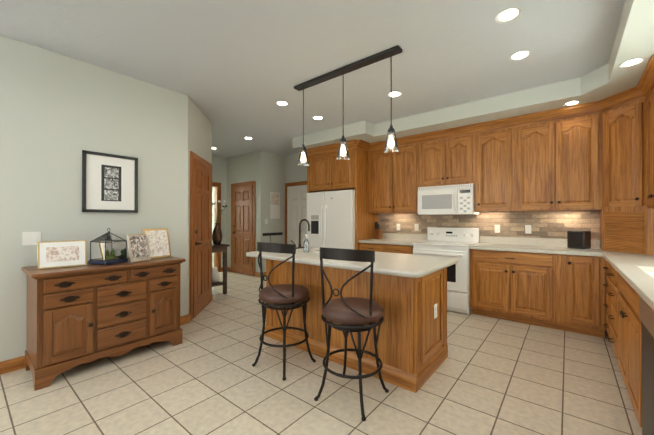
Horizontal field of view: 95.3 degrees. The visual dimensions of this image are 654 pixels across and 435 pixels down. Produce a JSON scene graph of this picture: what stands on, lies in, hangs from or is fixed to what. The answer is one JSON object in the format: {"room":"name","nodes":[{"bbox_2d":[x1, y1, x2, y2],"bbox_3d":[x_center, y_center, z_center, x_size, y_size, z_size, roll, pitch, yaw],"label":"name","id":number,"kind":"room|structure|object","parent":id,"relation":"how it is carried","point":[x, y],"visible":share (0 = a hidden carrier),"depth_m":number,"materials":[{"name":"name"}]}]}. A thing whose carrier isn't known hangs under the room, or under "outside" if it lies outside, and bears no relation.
{"room":"kitchen","nodes":[
{"label":"kitchen","id":0,"kind":"room"},
{"bbox_2d":[0,35,211,361],"bbox_3d":[-3.142,-0.099,4.277,3.030,2.780,2.320,0,0,39],"label":"wall","id":1,"kind":"structure","parent":0,"point":[59,113],"depth_m":2.80,"materials":[{"name":"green paint"}]},
{"bbox_2d":[22,232,40,245],"bbox_3d":[-2.553,0.181,2.578,0.016,0.116,0.116,0,0,39],"label":"switch plate","id":2,"kind":"object","parent":1,"relation":"attached to","point":[31,238],"visible":0.9,"depth_m":2.58,"materials":[{"name":"white plastic"}]},
{"bbox_2d":[82,150,137,212],"bbox_3d":[-2.186,-0.346,3.024,0.030,0.590,0.470,0,0,39],"label":"picture frame","id":3,"kind":"object","parent":1,"relation":"attached to","point":[109,182],"visible":1,"depth_m":3.01,"materials":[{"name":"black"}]},
{"bbox_2d":[189,151,211,320],"bbox_3d":[-1.750,0.231,4.170,0.668,2.120,0.668,0,0,39],"label":"door","id":4,"kind":"structure","parent":1,"relation":"attached to","point":[200,276],"depth_m":4.05,"materials":[{"name":"brown wood"}]},
{"bbox_2d":[212,187,213,262],"bbox_3d":[-3.667,-0.081,7.246,1.520,2.780,2.840,0,0,39],"label":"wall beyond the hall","id":5,"kind":"structure","parent":0,"point":[212,219],"depth_m":8.66,"materials":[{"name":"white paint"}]},
{"bbox_2d":[212,155,226,266],"bbox_3d":[-3.029,-0.084,6.731,0.120,2.780,1.640,0,0,39],"label":"wall","id":6,"kind":"structure","parent":0,"point":[219,169],"depth_m":7.24,"materials":[{"name":"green paint"}]},
{"bbox_2d":[0,267,265,374],"bbox_3d":[-2.396,1.247,5.179,3.046,0.100,4.706,0,0,39],"label":"baseboard","id":7,"kind":"structure","parent":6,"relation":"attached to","point":[11,365],"depth_m":2.51,"materials":[{"name":"brown wood"}]},
{"bbox_2d":[212,182,220,271],"bbox_3d":[-2.929,0.234,6.835,0.143,2.145,1.020,0,0,39],"label":"trim","id":8,"kind":"structure","parent":6,"relation":"attached to","point":[217,259],"depth_m":7.15,"materials":[{"name":"brown wood"}]},
{"bbox_2d":[227,150,284,272],"bbox_3d":[-1.738,-0.081,7.288,1.430,2.780,0.850,0,0,39],"label":"wall block","id":9,"kind":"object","parent":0,"point":[265,170],"visible":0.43,"depth_m":6.79,"materials":[{"name":"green paint"}]},
{"bbox_2d":[231,181,255,275],"bbox_3d":[-1.974,0.247,6.873,0.930,2.120,0.088,0,0,39],"label":"door","id":10,"kind":"structure","parent":9,"relation":"attached to","point":[243,209],"depth_m":6.86,"materials":[{"name":"brown wood"}]},
{"bbox_2d":[263,232,282,240],"bbox_3d":[-1.167,0.566,6.714,0.171,0.440,0.580,0,0,39],"label":"railing","id":11,"kind":"object","parent":9,"relation":"attached to","point":[270,234],"visible":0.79,"depth_m":6.70,"materials":[{"name":"black metal"}]},
{"bbox_2d":[270,192,279,218],"bbox_3d":[-1.188,-0.274,6.826,0.005,0.600,0.280,0,0,39],"label":"calendar","id":12,"kind":"object","parent":9,"relation":"attached to","point":[274,205],"visible":1,"depth_m":6.81,"materials":[{"name":"white paper"}]},
{"bbox_2d":[0,0,624,157],"bbox_3d":[-2.045,-1.525,3.129,9.230,0.060,7.720,0,0,39],"label":"ceiling","id":13,"kind":"structure","parent":0,"point":[235,71],"depth_m":2.66,"materials":[{"name":"white paint"}]},
{"bbox_2d":[276,101,288,105],"bbox_3d":[-0.586,-1.488,3.892,0.168,0.003,0.168,0,0,-6],"label":"recessed light","id":14,"kind":"object","parent":13,"relation":"in","point":[281,103],"depth_m":3.89,"materials":[{"name":"white"}]},
{"bbox_2d":[312,116,323,119],"bbox_3d":[-0.134,-1.485,4.452,0.168,0.003,0.168,0,0,-6],"label":"recessed light","id":15,"kind":"object","parent":13,"relation":"in","point":[315,117],"depth_m":4.47,"materials":[{"name":"white"}]},
{"bbox_2d":[294,45,401,165],"bbox_3d":[0.147,-1.043,3.014,1.280,0.904,0.132,0,0,39],"label":"pendant light fixture","id":16,"kind":"object","parent":13,"relation":"hanging from","point":[379,56],"visible":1,"depth_m":2.96,"materials":[{"name":"black metal"}]},
{"bbox_2d":[387,91,401,96],"bbox_3d":[0.816,-1.490,3.607,0.168,0.003,0.168,0,0,12],"label":"recessed light","id":17,"kind":"object","parent":13,"relation":"in","point":[395,93],"depth_m":3.61,"materials":[{"name":"white"}]},
{"bbox_2d":[293,0,653,149],"bbox_3d":[-0.462,-1.405,1.850,4.919,0.194,7.478,0,0,39],"label":"soffit beam","id":18,"kind":"structure","parent":13,"relation":"attached to","point":[634,38],"depth_m":3.40,"materials":[{"name":"white paint"}]},
{"bbox_2d":[495,7,521,22],"bbox_3d":[1.342,-1.498,2.205,0.168,0.003,0.168,0,0,30],"label":"recessed light","id":19,"kind":"object","parent":13,"relation":"in","point":[509,14],"depth_m":2.20,"materials":[{"name":"white"}]},
{"bbox_2d":[509,50,530,60],"bbox_3d":[1.782,-1.495,2.750,0.168,0.003,0.168,0,0,30],"label":"recessed light","id":20,"kind":"object","parent":13,"relation":"in","point":[522,54],"depth_m":2.75,"materials":[{"name":"white glass"}]},
{"bbox_2d":[564,101,580,105],"bbox_3d":[2.782,-1.297,3.381,0.148,0.003,0.148,0,0,30],"label":"recessed light","id":21,"kind":"object","parent":13,"relation":"in","point":[570,103],"depth_m":3.39,"materials":[{"name":"white glass"}]},
{"bbox_2d":[619,58,644,66],"bbox_3d":[2.562,-1.302,2.504,0.148,0.003,0.148,0,0,-42],"label":"recessed light","id":22,"kind":"object","parent":13,"relation":"in","point":[632,62],"depth_m":2.50,"materials":[{"name":"white glass"}]},
{"bbox_2d":[0,263,641,434],"bbox_3d":[-2.045,1.315,3.112,9.230,0.060,7.720,0,0,39],"label":"floor","id":23,"kind":"structure","parent":0,"point":[492,376],"depth_m":2.20,"materials":[{"name":"tile"}]},
{"bbox_2d":[21,256,185,390],"bbox_3d":[-2.017,0.852,2.784,0.574,0.862,1.130,0,0,39],"label":"dresser","id":24,"kind":"object","parent":23,"relation":"on","point":[78,315],"visible":1,"depth_m":2.50,"materials":[{"name":"brown wood"}]},
{"bbox_2d":[37,240,86,269],"bbox_3d":[-2.229,0.306,2.515,0.099,0.221,0.310,0,0,45],"label":"photo frame","id":25,"kind":"object","parent":24,"relation":"on","point":[60,254],"visible":0.98,"depth_m":2.49,"materials":[{"name":"gold metal"}]},
{"bbox_2d":[88,228,127,264],"bbox_3d":[-2.008,0.257,2.742,0.214,0.319,0.214,0,0,19],"label":"terrarium","id":26,"kind":"object","parent":24,"relation":"on","point":[100,254],"visible":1,"depth_m":2.70,"materials":[{"name":"black"}]},
{"bbox_2d":[126,234,150,262],"bbox_3d":[-1.826,0.289,2.862,0.115,0.260,0.215,0,0,17],"label":"photo frame","id":27,"kind":"object","parent":24,"relation":"on","point":[138,248],"visible":0.98,"depth_m":2.84,"materials":[{"name":"beige paper"}]},
{"bbox_2d":[142,228,170,258],"bbox_3d":[-1.791,0.268,3.114,0.133,0.304,0.270,0,0,27],"label":"photo frame","id":28,"kind":"object","parent":24,"relation":"on","point":[158,243],"visible":0.79,"depth_m":3.10,"materials":[{"name":"gold metal"}]},
{"bbox_2d":[212,243,229,293],"bbox_3d":[-2.144,0.879,5.220,0.930,0.835,0.390,0,0,39],"label":"console table","id":29,"kind":"object","parent":23,"relation":"on","point":[220,248],"visible":0.19,"depth_m":5.04,"materials":[{"name":"brown wood"}]},
{"bbox_2d":[212,267,219,282],"bbox_3d":[-1.925,0.980,5.100,0.170,0.250,0.166,0,0,39],"label":"jug","id":30,"kind":"object","parent":29,"relation":"on","point":[215,276],"visible":0.88,"depth_m":5.05,"materials":[{"name":"white ceramic"}]},
{"bbox_2d":[212,200,226,244],"bbox_3d":[-1.844,0.079,5.099,0.321,0.764,0.297,0,0,39],"label":"vase","id":31,"kind":"object","parent":29,"relation":"on","point":[216,236],"visible":0.96,"depth_m":5.03,"materials":[{"name":"brown ceramic"}]},
{"bbox_2d":[252,242,315,380],"bbox_3d":[-0.376,0.744,2.610,0.452,1.076,0.461,0,0,39],"label":"bar stool","id":32,"kind":"object","parent":23,"relation":"on","point":[281,297],"visible":0.98,"depth_m":2.44,"materials":[{"name":"brown leather"}]},
{"bbox_2d":[307,190,354,248],"bbox_3d":[0.234,0.410,5.532,1.028,1.753,0.795,0,0,39],"label":"refrigerator","id":33,"kind":"object","parent":23,"relation":"on","point":[331,217],"visible":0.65,"depth_m":5.21,"materials":[{"name":"white metal"}]},
{"bbox_2d":[314,247,388,420],"bbox_3d":[0.179,0.741,2.136,0.450,1.076,0.460,0,0,39],"label":"bar stool","id":34,"kind":"object","parent":23,"relation":"on","point":[352,314],"visible":1,"depth_m":1.98,"materials":[{"name":"brown leather"}]},
{"bbox_2d":[262,258,448,392],"bbox_3d":[0.233,0.846,3.005,1.715,0.876,0.776,0,0,39],"label":"kitchen island","id":35,"kind":"object","parent":23,"relation":"on","point":[409,296],"depth_m":2.46,"materials":[{"name":"brown wood"}]},
{"bbox_2d":[246,246,457,277],"bbox_3d":[0.162,0.388,2.929,1.900,0.040,0.960,0,0,39],"label":"island countertop","id":36,"kind":"structure","parent":35,"relation":"on","point":[400,265],"depth_m":2.48,"materials":[{"name":"white stone"}]},
{"bbox_2d":[291,219,309,248],"bbox_3d":[-0.278,0.194,3.568,0.189,0.356,0.295,0,0,39],"label":"island faucet","id":37,"kind":"object","parent":36,"relation":"on","point":[299,245],"visible":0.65,"depth_m":3.60,"materials":[{"name":"black metal"}]},
{"bbox_2d":[303,234,308,251],"bbox_3d":[-0.221,0.273,3.172,0.064,0.192,0.066,0,0,39],"label":"soap bottle","id":38,"kind":"object","parent":36,"relation":"on","point":[306,239],"visible":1,"depth_m":3.17,"materials":[{"name":"white"}]},
{"bbox_2d":[358,241,422,253],"bbox_3d":[1.110,0.857,4.961,0.950,0.875,0.640,0,0,39],"label":"base cabinet","id":39,"kind":"object","parent":23,"relation":"on","point":[404,249],"depth_m":4.66,"materials":[{"name":"brown wood"}]},
{"bbox_2d":[362,237,421,244],"bbox_3d":[1.104,0.399,4.955,0.950,0.039,0.660,0,0,39],"label":"countertop","id":40,"kind":"structure","parent":39,"relation":"on","point":[386,240],"depth_m":4.77,"materials":[{"name":"white stone"}]},
{"bbox_2d":[374,222,382,238],"bbox_3d":[0.900,0.228,5.261,0.100,0.305,0.146,0,0,39],"label":"knife block","id":41,"kind":"object","parent":40,"relation":"on","point":[378,233],"visible":1,"depth_m":5.23,"materials":[{"name":"brown wood"}]},
{"bbox_2d":[413,227,478,313],"bbox_3d":[1.740,0.717,4.372,0.756,1.120,0.725,0,0,39],"label":"range","id":42,"kind":"object","parent":23,"relation":"on","point":[450,242],"visible":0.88,"depth_m":4.05,"materials":[{"name":"white metal"}]},
{"bbox_2d":[470,249,561,329],"bbox_3d":[2.442,0.851,3.884,0.936,0.875,0.640,0,0,39],"label":"base cabinet","id":43,"kind":"object","parent":23,"relation":"on","point":[552,283],"depth_m":3.60,"materials":[{"name":"brown wood"}]},
{"bbox_2d":[470,241,601,256],"bbox_3d":[2.575,0.392,3.767,1.294,0.039,0.660,0,0,39],"label":"countertop","id":44,"kind":"structure","parent":43,"relation":"on","point":[573,252],"depth_m":3.58,"materials":[{"name":"white stone"}]},
{"bbox_2d":[567,231,590,248],"bbox_3d":[3.029,0.266,3.583,0.152,0.210,0.180,0,0,-26],"label":"speaker box","id":45,"kind":"object","parent":44,"relation":"on","point":[578,239],"visible":1,"depth_m":3.52,"materials":[{"name":"black plastic"}]},
{"bbox_2d":[562,253,605,337],"bbox_3d":[2.954,0.849,3.471,0.380,0.875,0.640,0,0,39],"label":"base cabinet","id":46,"kind":"object","parent":23,"relation":"on","point":[583,278],"depth_m":3.22,"materials":[{"name":"brown wood"}]},
{"bbox_2d":[603,267,609,341],"bbox_3d":[3.003,0.845,2.722,0.640,0.876,0.493,0,0,39],"label":"base cabinet","id":47,"kind":"object","parent":23,"relation":"on","point":[607,304],"depth_m":2.87,"materials":[{"name":"brown wood"}]},
{"bbox_2d":[606,264,653,387],"bbox_3d":[2.673,0.842,2.314,0.640,0.876,0.557,0,0,39],"label":"base cabinet","id":48,"kind":"object","parent":23,"relation":"on","point":[629,306],"depth_m":2.22,"materials":[{"name":"brown wood"}]},
{"bbox_2d":[630,292,633,391],"bbox_3d":[2.204,0.927,1.765,0.440,0.700,0.950,0,0,39],"label":"base cabinet","id":49,"kind":"object","parent":23,"relation":"on","point":[631,293],"depth_m":1.82,"materials":[{"name":"brown wood"}]},
{"bbox_2d":[634,292,653,434],"bbox_3d":[1.699,0.835,1.115,0.648,0.876,0.687,0,0,39],"label":"base cabinet","id":50,"kind":"object","parent":23,"relation":"on","point":[643,318],"depth_m":1.52,"materials":[{"name":"brown wood"}]},
{"bbox_2d":[598,248,653,311],"bbox_3d":[1.727,0.377,1.161,0.660,0.040,5.776,0,0,39],"label":"countertop","id":51,"kind":"structure","parent":50,"relation":"on","point":[629,266],"depth_m":2.12,"materials":[{"name":"white stone"}]},
{"bbox_2d":[600,210,653,254],"bbox_3d":[3.350,0.139,3.155,0.638,0.458,0.640,0,0,39],"label":"appliance garage","id":52,"kind":"object","parent":51,"relation":"on","point":[625,231],"depth_m":3.08,"materials":[{"name":"brown wood"}]},
{"bbox_2d":[285,153,606,314],"bbox_3d":[1.491,-0.093,5.149,6.280,2.780,0.120,0,0,39],"label":"wall","id":53,"kind":"structure","parent":0,"point":[294,172],"depth_m":6.85,"materials":[{"name":"white paint"}]},
{"bbox_2d":[285,181,306,246],"bbox_3d":[-0.629,0.246,6.725,0.970,2.120,0.088,0,0,39],"label":"door","id":54,"kind":"structure","parent":53,"relation":"attached to","point":[295,203],"depth_m":6.82,"materials":[{"name":"white painted wood"}]},
{"bbox_2d":[307,150,338,192],"bbox_3d":[0.103,-0.849,5.745,0.587,0.700,0.700,0,0,39],"label":"upper cabinet","id":55,"kind":"object","parent":53,"relation":"attached to","point":[320,170],"depth_m":5.48,"materials":[{"name":"brown wood"}]},
{"bbox_2d":[334,146,365,193],"bbox_3d":[0.462,-0.851,5.455,0.587,0.700,0.700,0,0,39],"label":"upper cabinet","id":56,"kind":"object","parent":53,"relation":"attached to","point":[349,174],"depth_m":5.11,"materials":[{"name":"brown wood"}]},
{"bbox_2d":[366,142,397,213],"bbox_3d":[1.037,-0.640,5.215,0.532,1.125,0.350,0,0,39],"label":"upper cabinet","id":57,"kind":"object","parent":53,"relation":"attached to","point":[381,166],"depth_m":5.08,"materials":[{"name":"brown wood"}]},
{"bbox_2d":[398,138,417,212],"bbox_3d":[1.345,-0.642,4.966,0.512,1.125,0.350,0,0,39],"label":"upper cabinet","id":58,"kind":"object","parent":53,"relation":"attached to","point":[408,151],"depth_m":4.78,"materials":[{"name":"brown wood"}]},
{"bbox_2d":[418,134,449,186],"bbox_3d":[1.728,-0.841,4.658,0.473,0.730,0.350,0,0,39],"label":"upper cabinet","id":59,"kind":"object","parent":53,"relation":"attached to","point":[433,153],"depth_m":4.51,"materials":[{"name":"brown wood"}]},
{"bbox_2d":[418,183,478,214],"bbox_3d":[1.821,-0.257,4.509,0.790,0.430,0.420,0,0,39],"label":"microwave","id":60,"kind":"object","parent":59,"relation":"attached to","point":[457,199],"visible":1,"depth_m":4.33,"materials":[{"name":"white"}]},
{"bbox_2d":[450,130,473,184],"bbox_3d":[1.990,-0.842,4.446,0.453,0.730,0.350,0,0,39],"label":"upper cabinet","id":61,"kind":"object","parent":53,"relation":"attached to","point":[461,145],"depth_m":4.26,"materials":[{"name":"brown wood"}]},
{"bbox_2d":[378,210,599,242],"bbox_3d":[2.114,0.146,4.550,3.034,0.453,0.023,0,0,39],"label":"tile backsplash","id":62,"kind":"structure","parent":53,"relation":"attached to","point":[544,224],"depth_m":4.20,"materials":[{"name":"beige tile"}]},
{"bbox_2d":[383,233,597,248],"bbox_3d":[2.107,0.328,4.556,3.014,0.099,0.020,0,0,39],"label":"backsplash","id":63,"kind":"structure","parent":53,"relation":"attached to","point":[401,237],"depth_m":4.16,"materials":[{"name":"white stone"}]},
{"bbox_2d":[474,122,513,211],"bbox_3d":[2.352,-0.646,4.152,0.477,1.125,0.350,0,0,39],"label":"upper cabinet","id":64,"kind":"object","parent":53,"relation":"attached to","point":[493,146],"depth_m":4.01,"materials":[{"name":"brown wood"}]},
{"bbox_2d":[514,118,561,210],"bbox_3d":[2.726,-0.648,3.850,0.486,1.125,0.350,0,0,39],"label":"upper cabinet","id":65,"kind":"object","parent":53,"relation":"attached to","point":[529,137],"depth_m":3.76,"materials":[{"name":"brown wood"}]},
{"bbox_2d":[546,106,601,210],"bbox_3d":[3.009,-0.650,3.585,0.539,1.125,0.407,0,0,39],"label":"upper cabinet","id":66,"kind":"object","parent":53,"relation":"attached to","point":[597,155],"depth_m":3.49,"materials":[{"name":"brown wood"}]},
{"bbox_2d":[602,94,633,209],"bbox_3d":[3.350,-0.652,3.160,0.638,1.125,0.640,0,0,39],"label":"upper cabinet","id":67,"kind":"object","parent":53,"relation":"attached to","point":[617,113],"depth_m":3.16,"materials":[{"name":"brown wood"}]},
{"bbox_2d":[634,74,653,209],"bbox_3d":[3.118,-0.655,2.688,0.406,1.125,0.499,0,0,39],"label":"upper cabinet","id":68,"kind":"object","parent":53,"relation":"attached to","point":[644,96],"depth_m":2.94,"materials":[{"name":"brown wood"}]}
]}

